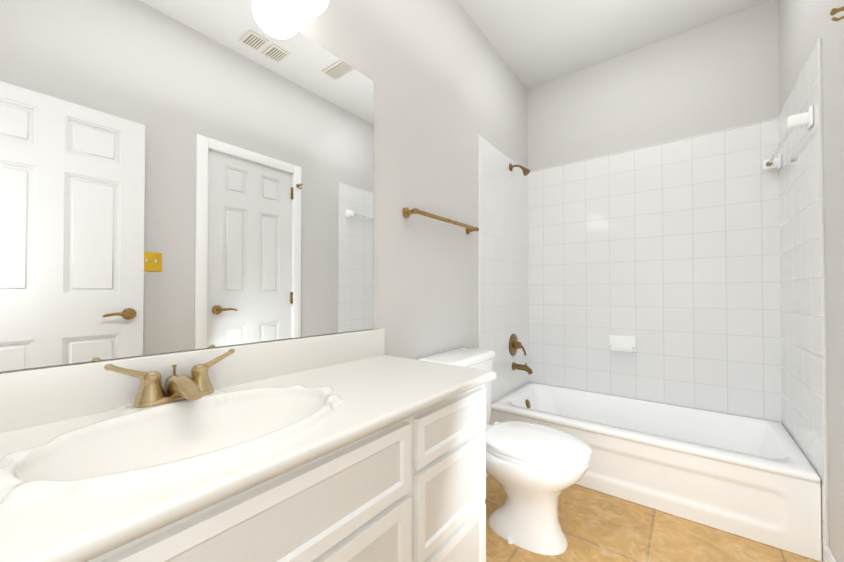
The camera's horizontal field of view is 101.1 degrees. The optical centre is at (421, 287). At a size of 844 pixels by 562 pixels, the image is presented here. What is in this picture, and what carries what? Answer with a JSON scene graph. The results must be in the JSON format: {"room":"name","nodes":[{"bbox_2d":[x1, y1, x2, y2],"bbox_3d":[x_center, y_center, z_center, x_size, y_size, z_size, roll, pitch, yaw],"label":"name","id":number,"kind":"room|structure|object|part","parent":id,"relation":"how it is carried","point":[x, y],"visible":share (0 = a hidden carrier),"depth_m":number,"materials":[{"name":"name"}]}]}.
{"room":"bathroom","nodes":[
{"label":"bathroom","id":0,"kind":"room"},
{"bbox_2d":[0,0,532,423],"bbox_3d":[-0.103,-0.299,1.602,0.261,2.850,3.590,-1,-1,38],"label":"wall","id":1,"kind":"structure","parent":0,"point":[450,119],"depth_m":1.93,"materials":[{"name":"grey paint"}]},
{"bbox_2d":[0,0,373,371],"bbox_3d":[-0.683,-0.367,0.891,0.006,1.072,1.545,-1,-1,38],"label":"mirror","id":2,"kind":"object","parent":1,"relation":"attached to","point":[179,175],"visible":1,"depth_m":0.92,"materials":[{"name":"clear glass"}]},
{"bbox_2d":[0,328,384,432],"bbox_3d":[-0.660,0.230,0.900,0.020,0.117,1.606,-1,-1,38],"label":"backsplash","id":3,"kind":"structure","parent":1,"relation":"attached to","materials":[{"name":"stone"}]},
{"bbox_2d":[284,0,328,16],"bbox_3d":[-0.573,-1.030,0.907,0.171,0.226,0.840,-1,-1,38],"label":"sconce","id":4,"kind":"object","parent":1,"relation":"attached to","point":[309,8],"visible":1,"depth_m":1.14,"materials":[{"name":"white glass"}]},
{"bbox_2d":[402,207,478,234],"bbox_3d":[0.133,-0.360,1.898,0.076,0.054,0.648,-1,-1,38],"label":"towel rail","id":5,"kind":"object","parent":1,"relation":"attached to","point":[406,212],"visible":1,"depth_m":1.77,"materials":[{"name":"gold metal"}]},
{"bbox_2d":[457,0,770,88],"bbox_3d":[0.476,-1.780,1.177,1.720,0.100,3.590,-1,-1,38],"label":"ceiling","id":6,"kind":"structure","parent":0,"point":[534,43],"depth_m":2.28,"materials":[{"name":"white paint"}]},
{"bbox_2d":[485,476,820,561],"bbox_3d":[0.476,1.170,1.138,1.720,0.100,3.590,-1,-1,38],"label":"floor","id":7,"kind":"structure","parent":0,"point":[597,526],"depth_m":1.56,"materials":[{"name":"tile"}]},
{"bbox_2d":[0,328,495,561],"bbox_3d":[-0.449,0.641,0.734,0.550,0.947,1.608,-1,-1,38],"label":"bathroom vanity","id":8,"kind":"object","parent":7,"relation":"on","point":[358,446],"visible":1,"depth_m":0.74,"materials":[{"name":"white wood"}]},
{"bbox_2d":[104,349,234,407],"bbox_3d":[-0.525,0.279,0.800,0.288,0.222,0.276,-1,-1,38],"label":"faucet","id":9,"kind":"object","parent":8,"relation":"on","point":[202,379],"depth_m":0.86,"materials":[{"name":"gold metal"}]},
{"bbox_2d":[418,348,590,555],"bbox_3d":[0.405,0.738,1.671,0.746,0.778,0.496,-1,-1,38],"label":"toilet","id":10,"kind":"object","parent":7,"relation":"on","point":[535,471],"visible":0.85,"depth_m":1.50,"materials":[{"name":"white ceramic"}]},
{"bbox_2d":[489,382,821,561],"bbox_3d":[1.270,0.958,2.175,1.500,0.350,0.762,-1,-1,38],"label":"bathtub","id":11,"kind":"object","parent":7,"relation":"on","point":[756,479],"visible":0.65,"depth_m":1.79,"materials":[{"name":"white ceramic"}]},
{"bbox_2d":[527,0,781,422],"bbox_3d":[1.511,-0.287,2.505,1.520,2.850,0.190,-1,-1,38],"label":"wall","id":12,"kind":"structure","parent":0,"point":[654,230],"depth_m":2.38,"materials":[{"name":"white tile"}]},
{"bbox_3d":[1.431,0.403,2.491,0.170,0.110,0.084,-1,-1,38],"label":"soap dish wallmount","id":13,"kind":"part","parent":12,"relation":"part of","materials":[{"name":"white ceramic"}]},
{"bbox_2d":[762,0,843,561],"bbox_3d":[1.085,-0.311,0.689,0.183,2.850,3.590,-1,-1,38],"label":"wall","id":14,"kind":"structure","parent":0,"point":[808,162],"depth_m":1.48,"materials":[{"name":"white tile"}]},
{"bbox_2d":[825,546,836,561],"bbox_3d":[0.826,1.062,0.358,0.013,0.095,2.578,-1,-1,38],"label":"baseboard","id":15,"kind":"structure","parent":14,"relation":"attached to","point":[829,556],"depth_m":1.35,"materials":[{"name":"white"}]},
{"bbox_2d":[830,6,843,21],"bbox_3d":[1.317,-0.864,1.085,0.056,0.050,0.031,-1,-1,38],"label":"robe hook","id":16,"kind":"object","parent":14,"relation":"attached to","point":[833,11],"visible":1,"depth_m":1.09,"materials":[{"name":"gold metal"}]}
]}

